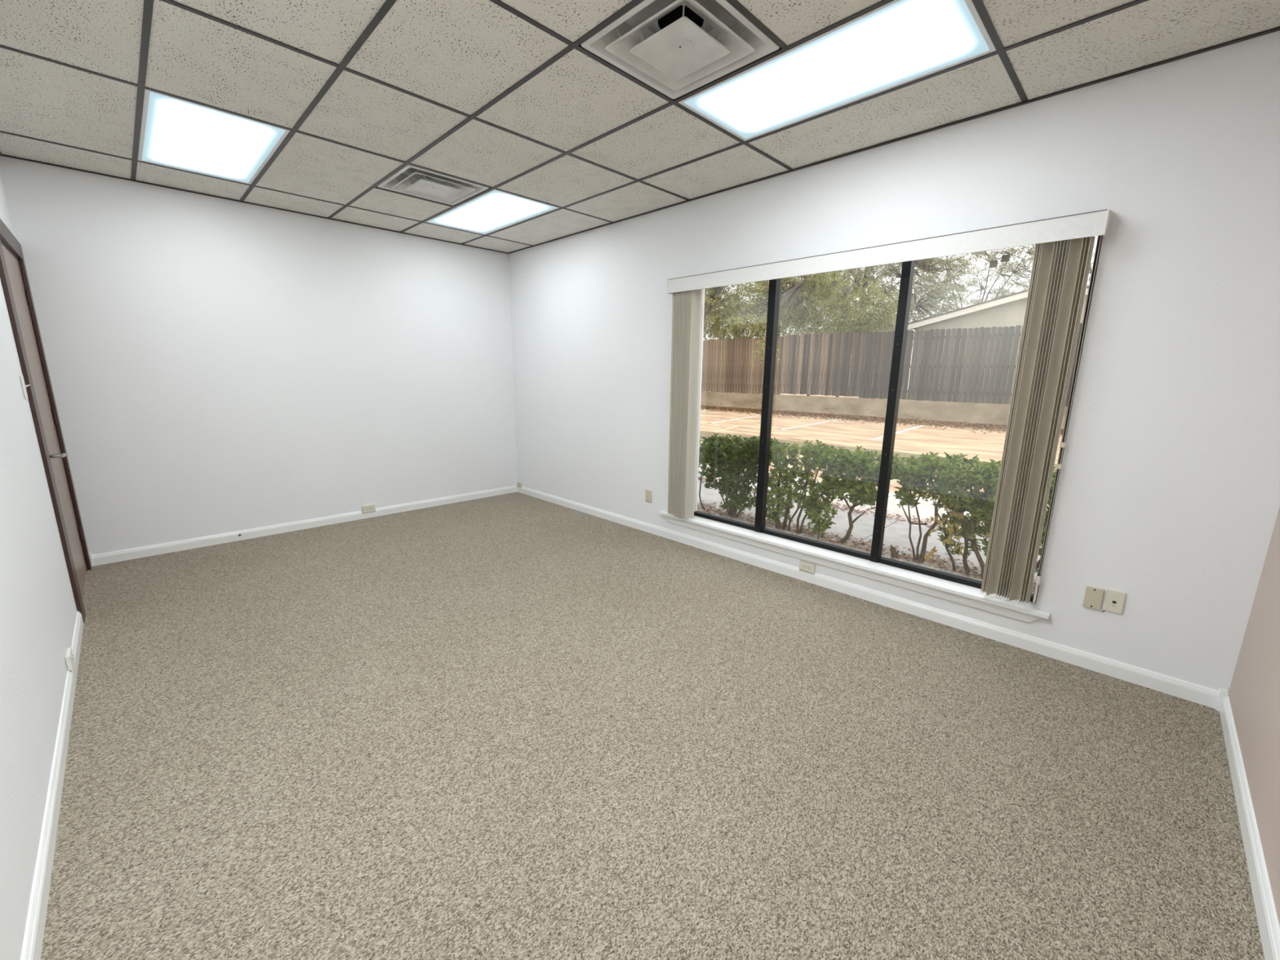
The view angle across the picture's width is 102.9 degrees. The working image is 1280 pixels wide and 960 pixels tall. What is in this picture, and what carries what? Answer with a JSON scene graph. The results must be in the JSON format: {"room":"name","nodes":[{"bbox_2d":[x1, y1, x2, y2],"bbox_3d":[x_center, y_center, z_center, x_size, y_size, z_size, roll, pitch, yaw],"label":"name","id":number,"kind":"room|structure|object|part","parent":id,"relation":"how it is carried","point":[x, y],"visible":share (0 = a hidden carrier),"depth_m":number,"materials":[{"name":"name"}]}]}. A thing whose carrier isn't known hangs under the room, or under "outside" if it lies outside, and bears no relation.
{"room":"empty office room","nodes":[
{"label":"empty office room","id":0,"kind":"room"},
{"bbox_2d":[0,169,87,959],"bbox_3d":[-2.037,-0.302,1.406,5.768,3.070,0.150,12,16,44],"label":"wall","id":1,"kind":"structure","parent":0,"point":[38,610],"depth_m":1.81,"materials":[{"name":"white paint"}]},
{"bbox_2d":[19,374,30,398],"bbox_3d":[-3.079,-0.468,2.561,0.070,0.114,0.024,12,16,44],"label":"light switch","id":2,"kind":"object","parent":1,"relation":"attached to","point":[24,386],"visible":1,"depth_m":2.54,"materials":[{"name":"white plastic"}]},
{"bbox_2d":[0,218,91,622],"bbox_3d":[-3.618,-0.343,3.059,1.205,2.201,0.223,12,16,44],"label":"door","id":3,"kind":"structure","parent":1,"relation":"in","point":[18,295],"depth_m":3.07,"materials":[{"name":"brown wood"}]},
{"bbox_3d":[-3.595,-1.382,2.900,0.965,0.102,0.016,12,16,44],"label":"head casing","id":4,"kind":"part","parent":3,"relation":"part of","materials":[{"name":"brown wood"}]},
{"bbox_3d":[-3.980,-0.435,3.477,0.088,2.200,0.016,12,16,44],"label":"casing","id":5,"kind":"part","parent":3,"relation":"part of","materials":[{"name":"brown wood"}]},
{"bbox_3d":[-3.314,-0.135,2.886,0.066,0.066,0.061,12,16,44],"label":"handle","id":6,"kind":"part","parent":3,"relation":"part of","materials":[{"name":"silver metal"}]},
{"bbox_3d":[-3.327,-0.146,2.943,0.127,0.026,0.024,11,16,41],"label":"lever","id":7,"kind":"part","parent":3,"relation":"part of","materials":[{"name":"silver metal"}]},
{"bbox_2d":[20,611,84,959],"bbox_3d":[-1.562,1.125,1.323,4.546,0.082,0.014,12,16,44],"label":"baseboard","id":8,"kind":"structure","parent":1,"relation":"attached to","point":[32,947],"depth_m":1.56,"materials":[{"name":"white paint"}]},
{"bbox_2d":[65,647,74,671],"bbox_3d":[-2.628,0.825,2.352,0.112,0.068,0.018,12,16,44],"label":"power outlet","id":9,"kind":"object","parent":1,"relation":"attached to","point":[69,659],"visible":1,"depth_m":2.32,"materials":[{"name":"white plastic"}]},
{"bbox_2d":[0,155,517,555],"bbox_3d":[-2.859,-0.999,4.699,0.150,3.070,3.753,12,16,44],"label":"wall","id":10,"kind":"structure","parent":0,"point":[216,366],"depth_m":4.22,"materials":[{"name":"white paint"}]},
{"bbox_2d":[88,484,516,566],"bbox_3d":[-2.760,0.339,4.970,0.024,0.103,3.603,12,16,44],"label":"baseboard","id":11,"kind":"structure","parent":10,"relation":"attached to","point":[180,545],"depth_m":4.51,"materials":[{"name":"white paint"}]},
{"bbox_2d":[361,504,375,513],"bbox_3d":[-2.680,0.283,5.038,0.022,0.070,0.114,12,16,44],"label":"power outlet","id":12,"kind":"object","parent":10,"relation":"attached to","point":[371,508],"visible":1,"depth_m":5.03,"materials":[{"name":"beige plastic"}]},
{"bbox_2d":[0,0,1279,253],"bbox_3d":[-0.698,-1.996,2.406,6.068,0.332,3.893,12,16,44],"label":"ceiling","id":13,"kind":"structure","parent":0,"point":[504,95],"depth_m":2.40,"materials":[{"name":"beige"}]},
{"bbox_3d":[-3.436,-2.013,3.038,0.024,0.037,0.584,12,16,44],"label":"grid rail","id":14,"kind":"part","parent":13,"relation":"part of","materials":[{"name":"brown metal"}]},
{"bbox_3d":[-2.559,-1.825,2.183,0.024,0.037,0.584,12,16,44],"label":"grid rail","id":15,"kind":"part","parent":13,"relation":"part of","materials":[{"name":"brown metal"}]},
{"bbox_3d":[-1.540,-1.693,1.610,5.768,0.038,0.024,12,16,44],"label":"grid rail","id":16,"kind":"part","parent":13,"relation":"part of","materials":[{"name":"brown metal"}]},
{"bbox_3d":[-3.006,-2.096,3.461,0.024,0.037,0.586,12,16,44],"label":"grid rail","id":17,"kind":"part","parent":13,"relation":"part of","materials":[{"name":"brown metal"}]},
{"bbox_2d":[137,88,289,184],"bbox_3d":[-2.567,-2.030,3.027,1.213,0.090,0.584,12,16,44],"label":"ceiling light","id":18,"kind":"object","parent":13,"relation":"attached to","point":[176,133],"visible":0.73,"depth_m":2.96,"materials":[{"name":"white plastic"}]},
{"bbox_3d":[-2.129,-1.908,2.606,0.024,0.037,0.586,12,16,44],"label":"grid rail","id":19,"kind":"part","parent":13,"relation":"part of","materials":[{"name":"brown metal"}]},
{"bbox_3d":[-1.519,-1.776,2.011,0.024,0.037,0.586,12,16,44],"label":"grid rail","id":20,"kind":"part","parent":13,"relation":"part of","materials":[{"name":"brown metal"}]},
{"bbox_3d":[-2.575,-2.180,3.884,0.024,0.037,0.586,12,16,44],"label":"grid rail","id":21,"kind":"part","parent":13,"relation":"part of","materials":[{"name":"brown metal"}]},
{"bbox_3d":[-1.109,-1.776,2.033,5.768,0.038,0.024,12,16,44],"label":"grid rail","id":22,"kind":"part","parent":13,"relation":"part of","materials":[{"name":"brown metal"}]},
{"bbox_3d":[-1.698,-1.991,3.029,0.024,0.037,0.586,12,16,44],"label":"grid rail","id":23,"kind":"part","parent":13,"relation":"part of","materials":[{"name":"brown metal"}]},
{"bbox_3d":[-2.145,-2.263,4.307,0.024,0.037,0.586,12,16,44],"label":"grid rail","id":24,"kind":"part","parent":13,"relation":"part of","materials":[{"name":"brown metal"}]},
{"bbox_3d":[-1.089,-1.860,2.434,0.024,0.037,0.586,12,16,44],"label":"grid rail","id":25,"kind":"part","parent":13,"relation":"part of","materials":[{"name":"brown metal"}]},
{"bbox_3d":[-1.710,-2.170,3.884,0.024,0.037,0.586,12,16,44],"label":"grid rail","id":26,"kind":"part","parent":13,"relation":"part of","materials":[{"name":"brown metal"}]},
{"bbox_2d":[377,164,488,205],"bbox_3d":[-1.488,-2.190,3.654,0.574,0.208,0.574,12,16,44],"label":"ceiling vent","id":27,"kind":"object","parent":13,"relation":"in","point":[411,180],"visible":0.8,"depth_m":3.69,"materials":[{"name":"metal"}]},
{"bbox_3d":[-1.489,-2.103,3.672,0.294,0.030,0.294,12,16,44],"label":"plate","id":28,"kind":"part","parent":27,"relation":"part of","materials":[{"name":"paint"}]},
{"bbox_3d":[-1.268,-2.074,3.453,0.024,0.037,0.586,12,16,44],"label":"grid rail","id":29,"kind":"part","parent":13,"relation":"part of","materials":[{"name":"brown metal"}]},
{"bbox_3d":[-1.714,-2.346,4.731,0.024,0.037,0.586,12,16,44],"label":"grid rail","id":30,"kind":"part","parent":13,"relation":"part of","materials":[{"name":"brown metal"}]},
{"bbox_3d":[-0.678,-1.859,2.456,5.768,0.038,0.024,12,16,44],"label":"grid rail","id":31,"kind":"part","parent":13,"relation":"part of","materials":[{"name":"brown metal"}]},
{"bbox_2d":[425,189,559,235],"bbox_3d":[-1.275,-2.280,4.297,1.213,0.090,0.584,12,16,44],"label":"ceiling light","id":32,"kind":"object","parent":13,"relation":"attached to","point":[493,211],"visible":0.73,"depth_m":4.25,"materials":[{"name":"white plastic"}]},
{"bbox_3d":[-1.302,-2.426,5.136,0.024,0.037,0.533,12,16,44],"label":"grid rail","id":33,"kind":"part","parent":13,"relation":"part of","materials":[{"name":"brown metal"}]},
{"bbox_3d":[-0.658,-1.943,2.858,0.024,0.037,0.586,12,16,44],"label":"grid rail","id":34,"kind":"part","parent":13,"relation":"part of","materials":[{"name":"brown metal"}]},
{"bbox_3d":[-0.837,-2.158,3.876,0.024,0.037,0.586,12,16,44],"label":"grid rail","id":35,"kind":"part","parent":13,"relation":"part of","materials":[{"name":"brown metal"}]},
{"bbox_3d":[-0.483,-1.729,1.844,0.024,0.037,0.586,12,16,44],"label":"grid rail","id":36,"kind":"part","parent":13,"relation":"part of","materials":[{"name":"brown metal"}]},
{"bbox_3d":[-0.425,-2.237,4.281,0.024,0.037,0.533,12,16,44],"label":"grid rail","id":37,"kind":"part","parent":13,"relation":"part of","materials":[{"name":"brown metal"}]},
{"bbox_3d":[-0.227,-2.026,3.281,0.024,0.037,0.586,12,16,44],"label":"grid rail","id":38,"kind":"part","parent":13,"relation":"part of","materials":[{"name":"brown metal"}]},
{"bbox_3d":[-0.052,-1.813,2.267,0.024,0.037,0.586,12,16,44],"label":"grid rail","id":39,"kind":"part","parent":13,"relation":"part of","materials":[{"name":"brown metal"}]},
{"bbox_3d":[-0.248,-1.943,2.880,5.768,0.038,0.024,12,16,44],"label":"grid rail","id":40,"kind":"part","parent":13,"relation":"part of","materials":[{"name":"brown metal"}]},
{"bbox_3d":[0.185,-2.106,3.686,0.024,0.037,0.533,12,16,44],"label":"grid rail","id":41,"kind":"part","parent":13,"relation":"part of","materials":[{"name":"brown metal"}]},
{"bbox_2d":[581,0,779,98],"bbox_3d":[0.163,-1.835,2.044,0.574,0.208,0.574,12,16,44],"label":"ceiling vent","id":42,"kind":"object","parent":13,"relation":"in","point":[667,46],"visible":0.99,"depth_m":2.07,"materials":[{"name":"metal"}]},
{"bbox_3d":[0.162,-1.748,2.062,0.294,0.030,0.294,12,16,44],"label":"plate","id":43,"kind":"part","parent":42,"relation":"part of","materials":[{"name":"paint"}]},
{"bbox_3d":[0.379,-1.896,2.691,0.024,0.037,0.586,12,16,44],"label":"grid rail","id":44,"kind":"part","parent":13,"relation":"part of","materials":[{"name":"brown metal"}]},
{"bbox_3d":[0.377,-1.720,1.849,0.024,0.037,0.586,12,16,44],"label":"grid rail","id":45,"kind":"part","parent":13,"relation":"part of","materials":[{"name":"brown metal"}]},
{"bbox_3d":[0.791,-1.976,3.096,0.024,0.037,0.533,12,16,44],"label":"grid rail","id":46,"kind":"part","parent":13,"relation":"part of","materials":[{"name":"brown metal"}]},
{"bbox_3d":[0.183,-2.026,3.303,5.768,0.038,0.024,12,16,44],"label":"grid rail","id":47,"kind":"part","parent":13,"relation":"part of","materials":[{"name":"brown metal"}]},
{"bbox_2d":[678,0,995,141],"bbox_3d":[0.812,-1.831,2.263,1.197,0.090,0.584,12,16,44],"label":"ceiling light","id":48,"kind":"object","parent":13,"relation":"attached to","point":[898,42],"visible":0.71,"depth_m":2.18,"materials":[{"name":"white plastic"}]},
{"bbox_3d":[1.244,-1.710,1.847,0.024,0.037,0.586,12,16,44],"label":"grid rail","id":49,"kind":"part","parent":13,"relation":"part of","materials":[{"name":"brown metal"}]},
{"bbox_3d":[1.656,-1.790,2.252,0.024,0.037,0.533,12,16,44],"label":"grid rail","id":50,"kind":"part","parent":13,"relation":"part of","materials":[{"name":"brown metal"}]},
{"bbox_2d":[40,492,1264,959],"bbox_3d":[-0.781,0.895,2.959,6.068,0.120,3.753,12,16,44],"label":"floor","id":51,"kind":"structure","parent":0,"point":[514,726],"depth_m":1.88,"materials":[{"name":"beige carpet"}]},
{"bbox_2d":[697,505,1035,603],"bbox_3d":[-7.997,-1.230,13.763,100.000,0.300,1.360,12,16,44],"label":"planting bed","id":52,"kind":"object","parent":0,"point":[926,564],"depth_m":4.67,"materials":[{"name":"soil"}]},
{"bbox_2d":[697,440,707,510],"bbox_3d":[0.633,-0.095,6.082,0.538,0.870,0.490,12,16,44],"label":"shrub","id":53,"kind":"object","parent":52,"relation":"on","point":[700,460],"visible":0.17,"depth_m":5.93,"materials":[{"name":"green plant"}]},
{"bbox_2d":[698,432,782,518],"bbox_3d":[1.048,-0.032,5.575,0.982,0.962,0.631,12,16,44],"label":"shrub","id":54,"kind":"object","parent":52,"relation":"on","point":[721,453],"visible":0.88,"depth_m":5.47,"materials":[{"name":"green plant"}]},
{"bbox_2d":[753,439,838,539],"bbox_3d":[1.559,0.073,5.059,0.927,0.977,0.514,12,16,44],"label":"shrub","id":55,"kind":"object","parent":52,"relation":"on","point":[815,510],"visible":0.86,"depth_m":5.00,"materials":[{"name":"green plant"}]},
{"bbox_2d":[813,444,910,543],"bbox_3d":[1.994,0.175,4.669,0.875,0.965,0.557,12,16,44],"label":"shrub","id":56,"kind":"object","parent":52,"relation":"on","point":[864,490],"visible":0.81,"depth_m":4.58,"materials":[{"name":"green plant"}]},
{"bbox_2d":[697,500,1035,593],"bbox_3d":[1.914,0.584,4.840,4.334,0.043,0.775,12,16,44],"label":"leaf litter","id":57,"kind":"object","parent":52,"relation":"on","point":[856,543],"visible":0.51,"depth_m":4.81,"materials":[{"name":"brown plant"}]},
{"bbox_2d":[889,544,899,559],"bbox_3d":[2.205,0.633,4.415,0.082,0.138,0.069,12,16,44],"label":"tree stump","id":58,"kind":"object","parent":52,"relation":"on","point":[894,554],"visible":0.88,"depth_m":4.40,"materials":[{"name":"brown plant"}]},
{"bbox_2d":[892,451,1056,579],"bbox_3d":[2.827,0.334,3.839,1.756,0.997,0.609,12,16,44],"label":"shrub","id":59,"kind":"object","parent":52,"relation":"on","point":[986,475],"visible":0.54,"depth_m":4.06,"materials":[{"name":"green plant"}]},
{"bbox_2d":[697,480,1042,582],"bbox_3d":[-7.111,-1.403,14.634,100.000,0.303,1.150,12,16,44],"label":"sidewalk","id":60,"kind":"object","parent":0,"point":[895,533],"visible":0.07,"depth_m":5.22,"materials":[{"name":"grey concrete"}]},
{"bbox_2d":[697,476,1042,546],"bbox_3d":[2.121,0.268,6.375,7.004,0.055,0.725,12,16,44],"label":"leaf litter","id":61,"kind":"object","parent":60,"relation":"on","point":[837,505],"visible":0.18,"depth_m":5.89,"materials":[{"name":"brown plant"}]},
{"bbox_2d":[508,30,1279,691],"bbox_3d":[0.611,-0.815,4.009,6.068,3.070,0.140,12,16,44],"label":"wall","id":62,"kind":"structure","parent":0,"point":[1167,495],"depth_m":2.40,"materials":[{"name":"white paint"}]},
{"bbox_2d":[517,482,522,488],"bbox_3d":[-1.455,0.062,6.166,0.080,0.060,0.020,12,16,44],"label":"plate","id":63,"kind":"object","parent":62,"relation":"attached to","point":[519,484],"visible":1,"depth_m":6.15,"materials":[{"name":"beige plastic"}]},
{"bbox_2d":[645,488,651,502],"bbox_3d":[0.078,0.145,4.633,0.073,0.112,0.007,12,16,44],"label":"wall plate","id":64,"kind":"object","parent":62,"relation":"attached to","point":[648,493],"visible":1,"depth_m":4.63,"materials":[{"name":"beige plastic"}]},
{"bbox_2d":[799,560,815,573],"bbox_3d":[1.178,0.612,3.596,0.112,0.064,0.020,12,16,44],"label":"power outlet","id":65,"kind":"object","parent":62,"relation":"attached to","point":[804,566],"visible":1,"depth_m":3.59,"materials":[{"name":"beige plastic"}]},
{"bbox_2d":[515,483,1229,711],"bbox_3d":[0.535,0.532,4.230,5.768,0.103,0.028,12,16,44],"label":"baseboard","id":66,"kind":"structure","parent":62,"relation":"attached to","point":[1188,691],"depth_m":2.98,"materials":[{"name":"white paint"}]},
{"bbox_2d":[657,235,1102,622],"bbox_3d":[1.206,-0.419,3.443,2.743,2.000,0.183,12,16,44],"label":"window","id":67,"kind":"structure","parent":62,"relation":"in","point":[966,595],"depth_m":3.28,"materials":[{"name":"black"}]},
{"bbox_3d":[1.321,0.467,3.597,2.393,0.030,0.050,12,16,44],"label":"rail","id":68,"kind":"part","parent":67,"relation":"part of","materials":[{"name":"black"}]},
{"bbox_2d":[666,208,1111,606],"bbox_3d":[1.156,-0.463,3.339,2.581,1.912,0.116,12,16,44],"label":"vertical blind","id":69,"kind":"object","parent":67,"relation":"attached to","point":[1064,245],"visible":1,"depth_m":2.61,"materials":[{"name":"grey fabric"}]},
{"bbox_3d":[2.062,-0.310,2.461,0.015,1.628,0.005,12,16,44],"label":"loop cord","id":70,"kind":"part","parent":69,"relation":"part of","materials":[{"name":"white plastic"}]},
{"bbox_2d":[1082,585,1104,609],"bbox_3d":[2.236,0.581,2.516,0.066,0.106,0.017,12,16,44],"label":"blank plate","id":71,"kind":"object","parent":62,"relation":"attached to","point":[1093,596],"visible":1,"depth_m":2.51,"materials":[{"name":"beige plastic"}]},
{"bbox_2d":[1102,588,1125,613],"bbox_3d":[2.290,0.594,2.466,0.070,0.124,0.014,12,16,44],"label":"plate","id":72,"kind":"object","parent":62,"relation":"attached to","point":[1114,599],"visible":1,"depth_m":2.46,"materials":[{"name":"beige plastic"}]},
{"bbox_2d":[1228,506,1279,926],"bbox_3d":[1.330,-0.098,0.616,0.150,3.070,3.753,12,16,44],"label":"wall","id":73,"kind":"structure","parent":0,"point":[1254,696],"depth_m":1.80,"materials":[{"name":"beige paint"}]},
{"bbox_2d":[1219,694,1279,959],"bbox_3d":[1.309,1.224,1.006,0.014,0.082,3.603,12,16,44],"label":"baseboard","id":74,"kind":"structure","parent":73,"relation":"attached to","point":[1266,913],"depth_m":1.54,"materials":[{"name":"white paint"}]},
{"label":"outside","id":75,"kind":"structure","parent":0,"visible":0},
{"bbox_2d":[699,441,1050,511],"bbox_3d":[-4.974,-1.815,16.735,100.000,0.300,2.200,12,16,44],"label":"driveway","id":76,"kind":"structure","parent":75,"point":[893,483],"depth_m":7.77,"materials":[{"name":"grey concrete"}]},
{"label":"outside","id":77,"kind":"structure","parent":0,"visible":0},
{"bbox_2d":[699,430,1056,479],"bbox_3d":[-3.561,-2.093,18.123,100.000,0.310,1.800,12,16,44],"label":"grass strip","id":78,"kind":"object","parent":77,"point":[702,433],"depth_m":11.41,"materials":[{"name":"plant"}]},
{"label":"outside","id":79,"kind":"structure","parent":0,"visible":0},
{"bbox_2d":[697,462,1046,546],"bbox_3d":[-6.228,-1.572,15.503,100.000,0.300,1.350,12,16,44],"label":"path","id":80,"kind":"structure","parent":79,"point":[926,509],"depth_m":6.14,"materials":[{"name":"grey concrete"}]},
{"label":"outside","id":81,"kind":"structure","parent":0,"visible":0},
{"bbox_2d":[699,391,1062,469],"bbox_3d":[15.441,-5.768,36.806,100.000,0.304,52.000,12,16,44],"label":"parking lot","id":82,"kind":"structure","parent":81,"point":[908,438],"depth_m":14.09,"materials":[{"name":"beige concrete"}]},
{"bbox_2d":[702,269,853,367],"bbox_3d":[5.560,-8.736,26.642,7.553,9.553,11.003,-6,14,-31],"label":"tree","id":83,"kind":"object","parent":82,"relation":"on","point":[729,317],"visible":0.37,"depth_m":24.32,"materials":[{"name":"green plant"}]},
{"bbox_2d":[778,275,910,396],"bbox_3d":[8.832,-5.994,22.813,6.094,5.829,3.235,12,16,44],"label":"tree","id":84,"kind":"object","parent":82,"relation":"on","point":[869,317],"visible":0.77,"depth_m":21.77,"materials":[{"name":"green plant"}]},
{"bbox_2d":[700,404,1063,436],"bbox_3d":[6.362,-2.428,19.519,18.146,0.090,4.194,12,16,44],"label":"leaf litter","id":85,"kind":"object","parent":82,"relation":"on","point":[975,426],"visible":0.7,"depth_m":18.63,"materials":[{"name":"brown plant"}]},
{"bbox_2d":[701,391,1067,429],"bbox_3d":[8.343,-2.949,20.724,25.000,0.795,0.335,12,16,44],"label":"wall","id":86,"kind":"structure","parent":82,"relation":"on","point":[966,412],"depth_m":19.91,"materials":[{"name":"concrete"}]},
{"bbox_2d":[701,323,1082,406],"bbox_3d":[8.469,-4.584,20.355,24.196,2.579,0.163,12,16,44],"label":"wooden fence","id":87,"kind":"object","parent":86,"relation":"on","point":[722,371],"visible":0.52,"depth_m":19.69,"materials":[{"name":"brown wood"}]},
{"bbox_3d":[8.403,-3.647,20.559,24.100,0.090,0.040,12,16,44],"label":"fence rail","id":88,"kind":"part","parent":87,"relation":"part of","materials":[{"name":"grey wood"}]},
{"bbox_2d":[800,253,985,398],"bbox_3d":[12.653,-9.085,27.971,10.216,9.856,6.023,10,15,38],"label":"tree","id":89,"kind":"object","parent":82,"relation":"on","point":[922,264],"visible":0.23,"depth_m":25.95,"materials":[{"name":"green plant"}]},
{"bbox_2d":[896,244,1035,319],"bbox_3d":[19.227,-9.646,29.330,8.555,10.553,5.695,7,13,28],"label":"tree","id":90,"kind":"object","parent":82,"relation":"on","point":[1001,291],"visible":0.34,"depth_m":28.11,"materials":[{"name":"green plant"}]},
{"bbox_2d":[906,285,1088,404],"bbox_3d":[16.708,-4.914,20.465,9.500,4.740,7.740,12,16,44],"label":"house","id":91,"kind":"structure","parent":82,"relation":"on","point":[1009,310],"depth_m":19.07,"materials":[{"name":"beige"}]},
{"bbox_2d":[1002,236,1097,294],"bbox_3d":[30.022,-10.849,33.908,11.501,11.279,5.606,12,16,44],"label":"tree","id":92,"kind":"object","parent":82,"relation":"on","point":[1091,268],"visible":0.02,"depth_m":34.90,"materials":[{"name":"green plant"}]}
]}

